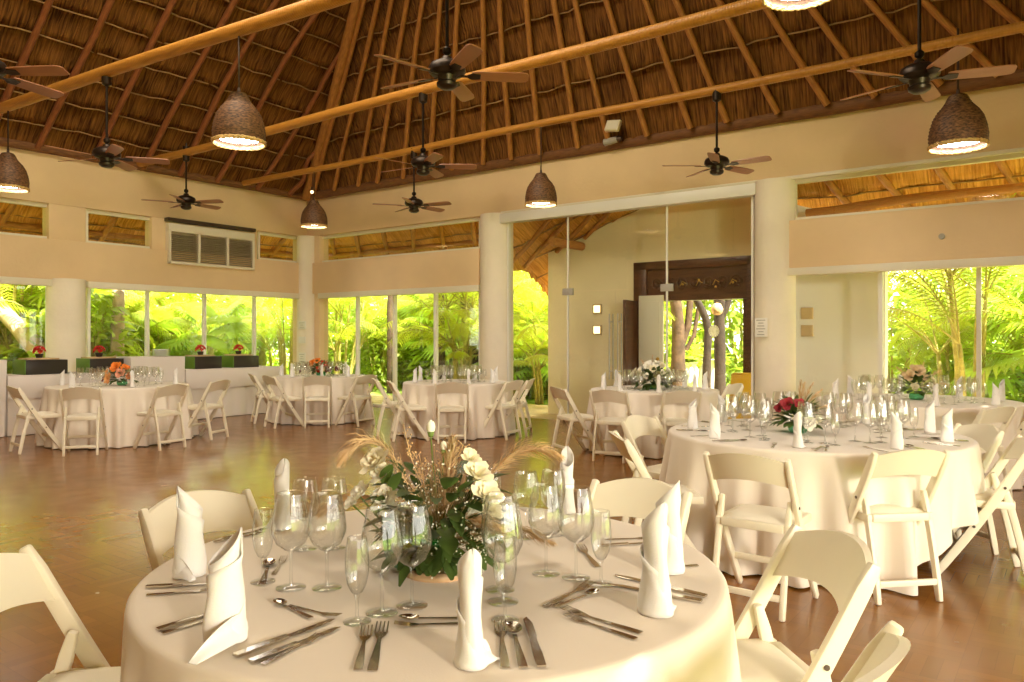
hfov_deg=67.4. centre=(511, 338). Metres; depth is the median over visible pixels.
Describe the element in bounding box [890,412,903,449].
napkin
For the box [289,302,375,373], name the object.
shrub
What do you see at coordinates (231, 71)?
rafter
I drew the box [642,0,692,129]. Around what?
rafter
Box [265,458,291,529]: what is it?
napkin
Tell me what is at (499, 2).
rafter
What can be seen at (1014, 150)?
trim
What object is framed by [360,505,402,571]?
bowl
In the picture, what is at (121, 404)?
tablecloth
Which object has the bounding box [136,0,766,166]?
tie beam
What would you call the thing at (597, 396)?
folding chair
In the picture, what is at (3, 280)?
trim
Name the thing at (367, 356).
shrub
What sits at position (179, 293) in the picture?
shrub
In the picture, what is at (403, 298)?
areca palm
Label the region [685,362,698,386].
pot
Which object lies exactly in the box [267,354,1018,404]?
ground
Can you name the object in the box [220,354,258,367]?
box
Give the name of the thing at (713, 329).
hanging ornament
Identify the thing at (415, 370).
napkin
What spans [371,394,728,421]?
paving
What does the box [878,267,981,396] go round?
window
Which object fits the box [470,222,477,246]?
rafter
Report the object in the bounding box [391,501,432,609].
wine glass
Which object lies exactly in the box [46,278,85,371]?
column
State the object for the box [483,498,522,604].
wine glass
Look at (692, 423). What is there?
napkin
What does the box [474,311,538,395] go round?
areca palm
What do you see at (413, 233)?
rafter
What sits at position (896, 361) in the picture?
shrub
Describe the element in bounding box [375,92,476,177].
ceiling fan
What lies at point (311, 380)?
folding chair
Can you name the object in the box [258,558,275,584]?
spoon
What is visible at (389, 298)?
trunk
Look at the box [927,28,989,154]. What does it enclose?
pendant lamp
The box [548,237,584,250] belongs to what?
log
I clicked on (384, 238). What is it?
rafter
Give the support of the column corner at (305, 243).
on the floor
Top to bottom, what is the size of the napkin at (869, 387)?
0.210 m
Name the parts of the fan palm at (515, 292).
stem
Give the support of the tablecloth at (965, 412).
on the round table
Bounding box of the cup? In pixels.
[35,354,43,357]
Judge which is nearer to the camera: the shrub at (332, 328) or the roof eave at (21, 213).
the roof eave at (21, 213)
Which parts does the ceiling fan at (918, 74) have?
blade, blade, down rod, down rod, motor, blade, blade, blade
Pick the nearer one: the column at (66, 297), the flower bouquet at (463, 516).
the flower bouquet at (463, 516)
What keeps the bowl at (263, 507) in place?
on the champagne flute at (263, 507)
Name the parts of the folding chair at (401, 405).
backrest, leg, leg, seat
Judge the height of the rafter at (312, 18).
4.132 m
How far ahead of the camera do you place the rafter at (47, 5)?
10.77 m
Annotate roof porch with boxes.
[513,209,639,288]
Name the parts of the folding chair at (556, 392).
leg, backrest, leg, leg, seat, leg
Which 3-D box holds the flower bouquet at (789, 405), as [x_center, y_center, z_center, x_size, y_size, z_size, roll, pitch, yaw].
[1.901,0.447,5.087,0.375,0.359,0.399,0,0,27]
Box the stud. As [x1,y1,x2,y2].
[938,233,944,238]
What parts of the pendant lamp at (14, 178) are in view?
cord, lamp shade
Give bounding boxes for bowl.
[252,507,273,556]
[271,490,310,551]
[291,477,318,521]
[307,490,346,551]
[320,476,346,520]
[345,536,368,593]
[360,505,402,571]
[391,501,432,566]
[481,491,518,552]
[483,498,522,563]
[493,533,516,590]
[513,470,538,511]
[528,482,563,539]
[540,468,565,507]
[557,484,594,542]
[590,511,611,560]
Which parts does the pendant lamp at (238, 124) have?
lamp shade, cord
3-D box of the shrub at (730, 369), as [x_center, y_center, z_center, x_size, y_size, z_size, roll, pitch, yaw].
[6.373,-0.673,21.091,3.782,4.695,4.024,0,0,43]
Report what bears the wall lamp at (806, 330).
attached to the wall at (602, 273)
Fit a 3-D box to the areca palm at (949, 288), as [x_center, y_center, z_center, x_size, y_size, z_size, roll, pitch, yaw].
[6.673,-0.629,11.507,3.776,4.221,4.576,0,0,9]
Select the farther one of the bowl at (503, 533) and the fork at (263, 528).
the fork at (263, 528)
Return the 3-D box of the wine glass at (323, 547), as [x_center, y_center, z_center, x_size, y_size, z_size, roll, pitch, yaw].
[-0.531,0.521,2.290,0.081,0.208,0.081,0,0,20]
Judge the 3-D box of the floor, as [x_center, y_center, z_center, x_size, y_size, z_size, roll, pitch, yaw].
[-3.687,1.426,4.569,15.450,0.120,18.620,0,0,36]
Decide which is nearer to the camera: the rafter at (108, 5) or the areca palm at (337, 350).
the rafter at (108, 5)
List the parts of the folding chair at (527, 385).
leg, seat, leg, leg, leg, backrest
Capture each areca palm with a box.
[0,284,41,373]
[0,285,94,373]
[0,286,153,346]
[0,299,36,350]
[0,317,40,356]
[1,284,178,348]
[2,288,155,344]
[4,284,150,352]
[91,289,168,355]
[91,291,245,352]
[102,292,195,355]
[130,291,259,352]
[152,295,271,352]
[200,295,289,353]
[213,296,292,374]
[257,295,421,373]
[332,296,412,387]
[360,296,422,374]
[364,295,421,383]
[382,271,539,378]
[382,295,514,378]
[398,291,542,378]
[429,271,532,370]
[438,291,521,367]
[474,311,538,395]
[475,270,547,358]
[513,273,547,365]
[513,277,547,404]
[526,281,674,344]
[888,192,1023,397]
[891,295,1023,396]
[934,265,1023,369]
[987,298,1023,316]
[1000,289,1022,352]
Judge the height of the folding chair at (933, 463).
0.813 m
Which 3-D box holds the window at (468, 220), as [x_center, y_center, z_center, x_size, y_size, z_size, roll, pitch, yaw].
[-2.299,-1.894,15.107,4.360,0.580,0.091,0,0,36]
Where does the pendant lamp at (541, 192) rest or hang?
hanging from the tie beam at (1018, 27)
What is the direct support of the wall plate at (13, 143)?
on the wall at (68, 188)
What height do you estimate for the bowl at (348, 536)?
0.127 m
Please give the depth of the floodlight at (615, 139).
11.83 m
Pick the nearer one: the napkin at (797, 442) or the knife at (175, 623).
the knife at (175, 623)
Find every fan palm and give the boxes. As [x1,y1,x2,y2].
[128,309,226,355]
[154,297,258,355]
[210,296,290,365]
[398,294,462,364]
[462,330,547,384]
[513,283,547,394]
[513,323,547,398]
[524,320,547,386]
[944,265,1023,391]
[944,286,1023,398]
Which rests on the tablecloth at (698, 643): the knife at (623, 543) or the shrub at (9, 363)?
the knife at (623, 543)
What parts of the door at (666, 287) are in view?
handle, handle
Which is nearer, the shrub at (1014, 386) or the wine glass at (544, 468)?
the wine glass at (544, 468)
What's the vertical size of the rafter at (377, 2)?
6.075 m
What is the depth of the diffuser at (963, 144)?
7.98 m
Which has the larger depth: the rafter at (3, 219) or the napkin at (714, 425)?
the rafter at (3, 219)
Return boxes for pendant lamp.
[0,111,29,192]
[211,36,265,150]
[300,173,327,228]
[524,127,556,207]
[762,0,830,11]
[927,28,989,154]
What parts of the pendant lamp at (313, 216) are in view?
lamp shade, cord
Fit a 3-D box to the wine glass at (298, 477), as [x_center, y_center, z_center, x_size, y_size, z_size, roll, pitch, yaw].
[-0.615,0.521,2.279,0.081,0.208,0.081,0,0,-30]
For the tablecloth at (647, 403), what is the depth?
8.86 m
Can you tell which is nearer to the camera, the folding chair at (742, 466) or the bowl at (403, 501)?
the bowl at (403, 501)
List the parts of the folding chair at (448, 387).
leg, leg, seat, backrest, leg, leg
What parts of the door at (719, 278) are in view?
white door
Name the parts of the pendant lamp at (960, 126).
lamp shade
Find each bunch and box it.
[32,346,45,357]
[93,345,104,356]
[195,345,205,354]
[233,344,243,353]
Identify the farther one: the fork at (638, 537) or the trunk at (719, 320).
the trunk at (719, 320)
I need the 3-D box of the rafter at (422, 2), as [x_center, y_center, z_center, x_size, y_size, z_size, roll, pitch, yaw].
[-1.293,-6.055,11.990,0.147,6.062,5.476,0,0,-17]
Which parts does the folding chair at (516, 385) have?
leg, seat, leg, backrest, leg, leg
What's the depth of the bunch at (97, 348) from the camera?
11.91 m
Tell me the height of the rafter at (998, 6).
6.068 m
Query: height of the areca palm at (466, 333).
3.491 m
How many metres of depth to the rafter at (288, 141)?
14.53 m
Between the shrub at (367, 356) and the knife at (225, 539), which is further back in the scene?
the shrub at (367, 356)
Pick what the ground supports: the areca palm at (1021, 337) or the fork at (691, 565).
the areca palm at (1021, 337)
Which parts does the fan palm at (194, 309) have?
stem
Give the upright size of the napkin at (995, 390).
0.210 m
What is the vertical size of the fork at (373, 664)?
0.008 m
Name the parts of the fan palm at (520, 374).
stem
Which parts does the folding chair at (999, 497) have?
leg, seat, leg, leg, backrest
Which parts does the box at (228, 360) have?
panel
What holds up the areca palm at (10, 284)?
on the ground
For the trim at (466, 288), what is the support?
attached to the wall at (895, 133)
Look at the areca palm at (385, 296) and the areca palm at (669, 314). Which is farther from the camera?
the areca palm at (385, 296)
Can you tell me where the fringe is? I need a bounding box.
[513,248,547,294]
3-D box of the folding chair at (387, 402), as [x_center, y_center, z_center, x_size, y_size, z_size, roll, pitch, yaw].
[-1.719,0.968,10.936,0.563,0.813,0.445,0,0,-10]
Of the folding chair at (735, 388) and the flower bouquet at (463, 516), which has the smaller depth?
the flower bouquet at (463, 516)
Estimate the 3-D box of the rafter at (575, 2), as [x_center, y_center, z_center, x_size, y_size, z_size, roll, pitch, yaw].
[0.592,-6.057,10.604,0.150,6.049,3.325,0,0,33]
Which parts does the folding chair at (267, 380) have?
leg, backrest, leg, leg, seat, leg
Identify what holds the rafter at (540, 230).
attached to the roof porch
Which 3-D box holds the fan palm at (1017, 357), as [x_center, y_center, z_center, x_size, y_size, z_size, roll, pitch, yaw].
[8.034,0.079,11.259,3.020,2.795,2.620,0,0,23]
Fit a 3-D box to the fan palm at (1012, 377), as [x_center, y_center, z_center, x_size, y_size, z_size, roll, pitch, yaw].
[8.864,0.274,12.777,3.167,2.424,3.391,0,0,43]
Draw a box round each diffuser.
[220,138,257,143]
[938,142,977,146]
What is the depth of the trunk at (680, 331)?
16.40 m
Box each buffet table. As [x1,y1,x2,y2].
[0,360,6,436]
[5,372,129,435]
[116,356,184,381]
[184,366,283,418]
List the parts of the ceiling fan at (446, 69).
blade, blade, motor, down rod, down rod, blade, blade, blade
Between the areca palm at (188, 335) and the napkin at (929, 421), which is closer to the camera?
the napkin at (929, 421)
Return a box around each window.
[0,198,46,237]
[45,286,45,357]
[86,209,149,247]
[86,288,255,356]
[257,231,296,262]
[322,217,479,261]
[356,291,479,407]
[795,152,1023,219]
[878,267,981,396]
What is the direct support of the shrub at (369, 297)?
on the ground
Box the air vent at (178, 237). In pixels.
[164,217,255,269]
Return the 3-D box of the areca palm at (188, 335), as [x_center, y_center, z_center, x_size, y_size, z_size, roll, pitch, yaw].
[-8.603,-0.392,18.591,3.738,3.738,3.001,0,0,-4]
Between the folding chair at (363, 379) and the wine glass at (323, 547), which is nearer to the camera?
the wine glass at (323, 547)
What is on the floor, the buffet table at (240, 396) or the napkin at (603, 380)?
the buffet table at (240, 396)
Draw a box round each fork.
[146,588,206,595]
[161,621,202,633]
[222,527,266,537]
[260,633,321,664]
[271,556,286,574]
[288,604,341,615]
[353,625,372,669]
[367,621,388,670]
[394,621,457,626]
[494,620,509,667]
[542,580,595,607]
[560,605,642,633]
[563,612,637,639]
[576,544,600,566]
[605,537,642,539]
[685,564,698,566]
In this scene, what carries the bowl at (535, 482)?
on the wine glass at (535, 482)
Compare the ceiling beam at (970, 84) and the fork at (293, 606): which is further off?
the ceiling beam at (970, 84)
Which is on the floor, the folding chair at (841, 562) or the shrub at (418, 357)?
the folding chair at (841, 562)
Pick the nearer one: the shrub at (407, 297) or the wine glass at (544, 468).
the wine glass at (544, 468)
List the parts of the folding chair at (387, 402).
leg, seat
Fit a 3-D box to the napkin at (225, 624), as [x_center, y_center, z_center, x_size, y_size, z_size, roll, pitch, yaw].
[-0.609,0.508,1.549,0.081,0.230,0.156,0,0,23]
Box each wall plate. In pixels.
[0,137,302,199]
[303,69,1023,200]
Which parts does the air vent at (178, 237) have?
louvre panel, louvre panel, louvre panel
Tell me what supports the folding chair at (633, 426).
on the floor
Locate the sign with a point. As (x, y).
(744, 378)
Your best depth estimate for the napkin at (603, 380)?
9.55 m
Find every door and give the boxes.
[507,196,753,420]
[623,255,750,385]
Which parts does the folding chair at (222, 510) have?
leg, backrest, leg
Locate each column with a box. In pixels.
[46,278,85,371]
[480,213,512,398]
[754,177,795,418]
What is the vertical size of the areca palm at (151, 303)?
3.064 m
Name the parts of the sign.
panel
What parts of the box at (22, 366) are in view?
panel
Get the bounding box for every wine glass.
[271,490,310,590]
[291,477,318,550]
[307,490,346,590]
[320,476,346,549]
[360,505,402,616]
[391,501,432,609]
[481,491,518,592]
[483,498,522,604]
[513,470,538,538]
[528,482,563,575]
[540,468,565,535]
[557,484,594,579]
[834,394,848,427]
[872,403,889,442]
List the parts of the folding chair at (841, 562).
leg, leg, seat, leg, backrest, leg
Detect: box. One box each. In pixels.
[12,358,67,374]
[76,356,123,372]
[185,355,221,368]
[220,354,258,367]
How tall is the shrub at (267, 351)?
4.506 m
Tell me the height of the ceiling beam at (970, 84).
0.179 m
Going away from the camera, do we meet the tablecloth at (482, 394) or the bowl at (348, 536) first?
the bowl at (348, 536)
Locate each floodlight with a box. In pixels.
[603,136,622,145]
[604,120,621,131]
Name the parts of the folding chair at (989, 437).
leg, leg, backrest, leg, leg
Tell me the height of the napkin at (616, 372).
0.222 m
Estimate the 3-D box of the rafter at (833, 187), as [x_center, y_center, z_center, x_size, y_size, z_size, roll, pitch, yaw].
[4.895,-2.081,11.339,2.288,1.460,0.121,0,0,-34]
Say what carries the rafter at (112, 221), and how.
attached to the roof eave at (21, 213)
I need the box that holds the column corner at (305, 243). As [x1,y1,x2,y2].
[297,235,313,373]
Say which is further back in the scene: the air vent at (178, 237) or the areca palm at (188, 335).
the areca palm at (188, 335)
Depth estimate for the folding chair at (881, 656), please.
1.52 m
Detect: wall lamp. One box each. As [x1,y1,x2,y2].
[593,304,601,313]
[593,325,601,334]
[801,307,812,318]
[801,325,812,336]
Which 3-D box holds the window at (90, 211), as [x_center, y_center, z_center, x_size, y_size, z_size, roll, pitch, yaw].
[-6.860,-1.894,13.408,0.090,0.580,1.170,0,0,36]
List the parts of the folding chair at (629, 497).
leg, backrest, leg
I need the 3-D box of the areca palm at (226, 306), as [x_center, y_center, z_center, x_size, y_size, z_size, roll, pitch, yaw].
[-7.478,-0.079,20.985,3.095,3.095,2.485,0,0,31]
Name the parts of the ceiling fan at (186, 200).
blade, motor, down rod, down rod, blade, blade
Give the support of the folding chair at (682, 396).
on the floor
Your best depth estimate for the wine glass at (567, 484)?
2.00 m
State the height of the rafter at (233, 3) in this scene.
6.412 m
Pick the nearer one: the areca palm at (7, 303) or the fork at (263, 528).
the fork at (263, 528)
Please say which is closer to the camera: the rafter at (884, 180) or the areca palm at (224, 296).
the rafter at (884, 180)
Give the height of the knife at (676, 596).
0.006 m
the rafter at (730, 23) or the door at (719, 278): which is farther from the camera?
the door at (719, 278)
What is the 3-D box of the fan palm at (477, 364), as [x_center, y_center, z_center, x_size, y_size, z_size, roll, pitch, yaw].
[-0.338,0.619,18.213,2.378,1.699,2.207,0,0,45]
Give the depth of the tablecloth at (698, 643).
1.73 m
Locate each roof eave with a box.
[0,202,292,260]
[328,221,524,270]
[797,158,1023,211]
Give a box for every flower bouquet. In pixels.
[99,362,138,385]
[299,358,338,374]
[315,420,564,586]
[630,355,675,389]
[769,379,828,431]
[893,362,948,396]
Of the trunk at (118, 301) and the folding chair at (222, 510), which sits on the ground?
the trunk at (118, 301)
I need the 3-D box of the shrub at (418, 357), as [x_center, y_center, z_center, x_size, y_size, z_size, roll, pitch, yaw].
[-1.727,0.343,21.470,2.390,2.495,2.348,0,0,40]
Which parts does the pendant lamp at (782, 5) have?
lamp shade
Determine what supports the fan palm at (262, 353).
on the ground
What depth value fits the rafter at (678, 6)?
10.56 m
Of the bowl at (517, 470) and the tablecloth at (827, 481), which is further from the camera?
the tablecloth at (827, 481)
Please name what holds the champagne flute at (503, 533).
on the tablecloth at (698, 643)
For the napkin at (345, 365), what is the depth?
13.42 m
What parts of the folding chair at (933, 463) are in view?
leg, leg, seat, backrest, leg, leg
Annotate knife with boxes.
[145,583,206,587]
[156,614,203,630]
[213,531,264,542]
[232,618,334,657]
[248,627,339,663]
[523,617,545,667]
[601,542,642,546]
[608,583,702,602]
[615,574,706,597]
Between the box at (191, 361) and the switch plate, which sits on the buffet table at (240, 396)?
the box at (191, 361)
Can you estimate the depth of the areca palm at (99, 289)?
17.52 m
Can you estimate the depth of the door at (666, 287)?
12.10 m
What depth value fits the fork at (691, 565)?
2.10 m
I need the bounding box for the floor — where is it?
[0,406,1023,681]
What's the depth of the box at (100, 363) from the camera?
11.75 m
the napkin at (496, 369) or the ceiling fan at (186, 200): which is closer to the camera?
the napkin at (496, 369)
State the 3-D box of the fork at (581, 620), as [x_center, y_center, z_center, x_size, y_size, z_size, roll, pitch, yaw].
[0.189,0.621,1.658,0.189,0.008,0.023,0,0,44]
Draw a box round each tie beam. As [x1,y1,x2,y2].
[0,0,356,113]
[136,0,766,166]
[241,21,1023,185]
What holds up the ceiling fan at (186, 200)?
hanging from the tie beam at (741, 7)
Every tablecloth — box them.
[35,381,198,448]
[120,505,741,681]
[267,374,371,424]
[396,379,515,439]
[582,385,719,458]
[659,418,985,595]
[813,393,1023,488]
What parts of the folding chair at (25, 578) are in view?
backrest, leg, leg, seat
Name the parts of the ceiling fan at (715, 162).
blade, blade, blade, down rod, down rod, motor, blade, blade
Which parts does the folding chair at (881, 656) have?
backrest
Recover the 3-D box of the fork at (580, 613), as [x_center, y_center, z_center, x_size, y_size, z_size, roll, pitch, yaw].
[0.195,0.621,1.697,0.212,0.008,0.026,0,0,43]
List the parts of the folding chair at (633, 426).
leg, backrest, seat, leg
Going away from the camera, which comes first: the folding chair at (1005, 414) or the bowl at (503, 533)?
the bowl at (503, 533)
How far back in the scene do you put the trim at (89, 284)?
14.20 m
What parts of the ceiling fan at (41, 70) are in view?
motor, blade, blade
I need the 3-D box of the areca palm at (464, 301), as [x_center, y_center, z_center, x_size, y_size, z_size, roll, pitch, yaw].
[-0.662,-0.688,17.447,4.709,4.343,3.885,0,0,-11]
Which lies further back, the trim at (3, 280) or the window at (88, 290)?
the window at (88, 290)
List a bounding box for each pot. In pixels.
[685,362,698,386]
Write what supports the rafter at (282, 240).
attached to the roof eave at (21, 213)
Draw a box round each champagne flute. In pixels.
[250,507,274,584]
[343,536,370,625]
[491,533,518,622]
[589,511,612,585]
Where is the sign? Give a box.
[728,373,750,418]
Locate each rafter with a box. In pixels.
[0,0,53,119]
[0,203,16,229]
[35,0,114,149]
[92,0,177,160]
[97,217,118,241]
[141,0,238,169]
[178,0,279,175]
[215,13,318,182]
[255,52,338,189]
[267,238,286,258]
[288,151,314,195]
[302,0,361,200]
[315,0,366,193]
[330,238,337,259]
[332,0,380,190]
[354,235,362,256]
[356,0,393,186]
[375,0,409,183]
[381,232,388,254]
[401,0,424,178]
[410,229,415,252]
[428,0,442,174]
[438,226,446,249]
[449,0,459,170]
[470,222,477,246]
[480,0,486,164]
[497,0,513,159]
[513,219,551,263]
[523,0,542,154]
[523,216,574,268]
[551,0,580,148]
[555,214,594,252]
[572,0,609,138]
[583,212,611,239]
[603,0,649,136]
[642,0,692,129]
[672,0,729,123]
[714,0,780,114]
[763,8,830,106]
[807,8,877,98]
[824,180,857,212]
[863,0,943,87]
[875,174,911,207]
[921,0,997,77]
[934,167,964,202]
[983,0,1023,34]
[995,160,1023,196]
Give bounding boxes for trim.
[0,276,51,285]
[86,281,299,298]
[318,285,479,298]
[500,183,755,223]
[501,147,1023,212]
[788,256,1023,275]
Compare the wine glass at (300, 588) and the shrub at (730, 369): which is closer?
the wine glass at (300, 588)
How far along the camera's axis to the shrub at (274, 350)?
26.15 m
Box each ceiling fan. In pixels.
[0,61,67,98]
[44,76,169,170]
[141,143,223,209]
[373,145,450,212]
[374,0,528,101]
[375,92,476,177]
[662,90,771,176]
[840,0,1016,101]
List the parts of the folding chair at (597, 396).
leg, leg, seat, backrest, leg, leg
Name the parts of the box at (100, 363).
panel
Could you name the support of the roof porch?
attached to the wall at (895, 133)
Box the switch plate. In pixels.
[299,337,305,342]
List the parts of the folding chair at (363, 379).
leg, seat, leg, leg, backrest, leg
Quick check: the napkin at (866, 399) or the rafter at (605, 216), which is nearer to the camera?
the napkin at (866, 399)
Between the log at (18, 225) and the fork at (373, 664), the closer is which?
the fork at (373, 664)
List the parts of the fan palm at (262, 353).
stem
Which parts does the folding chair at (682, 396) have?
leg, leg, seat, backrest, leg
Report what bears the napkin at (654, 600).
on the tablecloth at (698, 643)
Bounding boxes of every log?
[0,221,292,256]
[328,239,478,258]
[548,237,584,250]
[805,182,1023,216]
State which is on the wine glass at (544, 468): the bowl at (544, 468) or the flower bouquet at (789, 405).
the bowl at (544, 468)
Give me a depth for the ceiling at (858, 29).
11.39 m
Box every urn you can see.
[685,350,701,386]
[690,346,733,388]
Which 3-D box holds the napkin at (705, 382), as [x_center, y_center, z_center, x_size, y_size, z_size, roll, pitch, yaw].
[2.378,0.513,9.452,0.073,0.222,0.078,0,0,-4]
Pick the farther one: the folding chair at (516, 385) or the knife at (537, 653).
the folding chair at (516, 385)
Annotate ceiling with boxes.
[0,0,350,192]
[317,0,1023,190]
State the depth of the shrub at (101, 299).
15.62 m
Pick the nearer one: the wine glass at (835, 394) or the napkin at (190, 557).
the napkin at (190, 557)
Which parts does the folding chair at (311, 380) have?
leg, leg, seat, backrest, leg, leg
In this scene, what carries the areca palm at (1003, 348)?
on the ground
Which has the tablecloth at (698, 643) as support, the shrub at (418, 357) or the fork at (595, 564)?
the fork at (595, 564)
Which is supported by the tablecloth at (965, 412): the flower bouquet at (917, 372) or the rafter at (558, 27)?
the flower bouquet at (917, 372)
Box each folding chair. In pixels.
[0,544,120,681]
[6,386,61,453]
[59,387,107,456]
[133,384,188,450]
[138,489,263,570]
[188,380,230,439]
[248,373,272,423]
[262,375,303,428]
[302,376,331,427]
[335,374,376,426]
[372,378,404,435]
[386,380,429,441]
[435,382,469,443]
[484,380,523,439]
[505,378,534,436]
[549,386,602,454]
[582,478,691,541]
[589,390,637,463]
[608,430,703,549]
[620,415,666,523]
[655,390,702,447]
[703,451,818,621]
[721,383,743,418]
[735,524,880,681]
[841,620,910,681]
[848,449,950,604]
[939,434,1023,575]
[953,423,1004,554]
[972,406,1016,498]
[1017,420,1023,436]
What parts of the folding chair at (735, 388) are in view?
leg, backrest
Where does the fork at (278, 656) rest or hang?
on the tablecloth at (698, 643)
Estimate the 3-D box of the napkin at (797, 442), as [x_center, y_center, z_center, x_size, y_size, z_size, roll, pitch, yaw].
[1.643,0.519,4.402,0.070,0.210,0.074,0,0,44]
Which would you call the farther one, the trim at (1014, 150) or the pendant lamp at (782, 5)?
the trim at (1014, 150)
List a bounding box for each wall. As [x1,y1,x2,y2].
[0,146,306,373]
[307,83,1023,373]
[548,197,887,418]
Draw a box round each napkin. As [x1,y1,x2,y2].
[59,370,64,384]
[69,370,74,387]
[130,370,135,386]
[157,367,162,381]
[172,486,206,581]
[173,368,177,383]
[188,527,247,664]
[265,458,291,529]
[279,364,283,375]
[290,364,293,376]
[320,364,323,375]
[343,361,346,373]
[346,365,350,376]
[355,363,359,374]
[413,368,417,382]
[418,366,422,380]
[433,369,437,383]
[441,365,445,379]
[453,548,499,671]
[467,369,471,383]
[472,366,476,379]
[490,369,494,382]
[494,366,497,380]
[550,446,575,513]
[601,372,606,388]
[612,370,617,386]
[617,374,622,390]
[637,502,676,617]
[656,375,661,392]
[656,480,684,574]
[681,370,686,386]
[687,399,697,428]
[692,374,699,391]
[702,372,707,388]
[709,403,720,438]
[717,394,726,422]
[784,391,791,420]
[792,411,805,447]
[832,379,838,397]
[846,375,853,394]
[858,394,870,423]
[866,381,873,402]
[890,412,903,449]
[897,375,903,393]
[924,399,935,432]
[933,383,940,405]
[940,408,953,442]
[955,376,962,396]
[991,383,999,404]
[999,379,1005,400]
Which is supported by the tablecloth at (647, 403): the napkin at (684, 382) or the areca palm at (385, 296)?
the napkin at (684, 382)
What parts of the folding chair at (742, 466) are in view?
leg, leg, backrest, seat, leg, leg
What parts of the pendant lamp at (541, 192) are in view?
lamp shade, cord, cord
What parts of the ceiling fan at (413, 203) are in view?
blade, blade, down rod, motor, down rod, blade, blade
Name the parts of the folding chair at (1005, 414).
leg, seat, backrest, leg, leg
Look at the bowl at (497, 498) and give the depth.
1.82 m
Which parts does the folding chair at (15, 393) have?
backrest, leg, leg, leg, seat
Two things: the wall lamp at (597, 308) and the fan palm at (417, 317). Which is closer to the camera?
the wall lamp at (597, 308)
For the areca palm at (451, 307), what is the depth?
21.48 m
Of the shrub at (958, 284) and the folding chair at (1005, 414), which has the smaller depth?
the folding chair at (1005, 414)
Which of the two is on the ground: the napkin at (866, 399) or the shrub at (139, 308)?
the shrub at (139, 308)
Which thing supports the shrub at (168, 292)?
on the ground
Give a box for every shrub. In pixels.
[0,286,143,373]
[0,288,44,373]
[108,308,182,352]
[125,292,210,331]
[128,292,187,326]
[167,293,230,328]
[211,295,290,373]
[215,299,290,374]
[287,297,379,374]
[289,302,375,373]
[328,297,386,387]
[342,308,411,390]
[362,297,432,384]
[397,294,476,385]
[403,313,462,380]
[520,291,546,392]
[664,299,742,384]
[664,301,713,383]
[664,302,697,384]
[689,299,742,385]
[888,266,1018,397]
[888,268,1023,401]
[888,272,953,394]
[888,303,951,385]
[964,265,1023,400]
[1010,378,1023,402]
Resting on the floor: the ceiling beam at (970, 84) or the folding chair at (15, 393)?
the folding chair at (15, 393)
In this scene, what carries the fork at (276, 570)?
on the tablecloth at (698, 643)
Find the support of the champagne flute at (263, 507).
on the tablecloth at (698, 643)
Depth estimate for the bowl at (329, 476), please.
2.28 m
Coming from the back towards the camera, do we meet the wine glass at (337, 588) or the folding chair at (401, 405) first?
the folding chair at (401, 405)
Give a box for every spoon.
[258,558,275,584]
[273,598,313,618]
[399,614,457,619]
[504,621,527,667]
[552,588,598,607]
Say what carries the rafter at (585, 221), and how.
attached to the roof porch
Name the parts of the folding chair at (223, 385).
leg, seat, leg, leg, backrest, leg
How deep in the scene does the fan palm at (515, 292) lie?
19.10 m
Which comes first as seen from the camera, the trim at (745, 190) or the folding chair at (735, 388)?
the folding chair at (735, 388)
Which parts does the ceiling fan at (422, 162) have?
motor, down rod, down rod, blade, blade, blade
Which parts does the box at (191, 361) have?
panel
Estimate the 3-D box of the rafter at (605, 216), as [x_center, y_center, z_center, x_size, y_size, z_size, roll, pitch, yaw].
[1.863,-2.354,12.746,0.102,1.201,2.182,0,0,-33]
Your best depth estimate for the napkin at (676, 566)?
2.03 m
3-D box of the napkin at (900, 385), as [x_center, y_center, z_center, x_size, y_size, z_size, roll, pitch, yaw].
[4.350,0.513,8.597,0.073,0.222,0.078,0,0,-12]
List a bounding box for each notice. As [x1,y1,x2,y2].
[298,321,305,328]
[299,353,305,362]
[755,318,766,336]
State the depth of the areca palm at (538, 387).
16.52 m
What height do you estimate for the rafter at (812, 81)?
6.058 m
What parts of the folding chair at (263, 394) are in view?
backrest, leg, leg, leg, leg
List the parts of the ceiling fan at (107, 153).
blade, blade, motor, down rod, blade, blade, blade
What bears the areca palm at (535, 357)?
on the ground
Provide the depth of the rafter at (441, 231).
15.89 m
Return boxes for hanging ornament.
[708,325,718,336]
[711,303,722,314]
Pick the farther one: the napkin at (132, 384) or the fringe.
the fringe
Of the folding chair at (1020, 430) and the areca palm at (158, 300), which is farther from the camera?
the areca palm at (158, 300)
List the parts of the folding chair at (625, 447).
backrest, leg, leg, leg, seat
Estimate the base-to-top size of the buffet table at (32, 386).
0.835 m
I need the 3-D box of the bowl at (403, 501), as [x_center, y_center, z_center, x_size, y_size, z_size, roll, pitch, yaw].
[-0.234,0.460,1.794,0.097,0.147,0.097,0,0,-11]
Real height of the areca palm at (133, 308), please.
2.721 m
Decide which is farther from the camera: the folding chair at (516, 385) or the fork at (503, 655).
the folding chair at (516, 385)
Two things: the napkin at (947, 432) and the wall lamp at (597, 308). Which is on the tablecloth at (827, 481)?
the napkin at (947, 432)
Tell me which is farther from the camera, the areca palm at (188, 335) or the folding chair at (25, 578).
the areca palm at (188, 335)
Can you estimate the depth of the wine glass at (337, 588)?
1.92 m
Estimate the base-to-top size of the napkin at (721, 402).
0.210 m
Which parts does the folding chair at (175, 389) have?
leg, leg, seat, backrest, leg, leg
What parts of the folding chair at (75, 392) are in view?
leg, leg, backrest, seat, leg, leg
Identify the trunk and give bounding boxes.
[0,297,44,357]
[110,290,124,356]
[386,295,392,393]
[438,294,445,378]
[460,296,478,378]
[670,300,701,385]
[694,300,711,387]
[714,299,731,404]

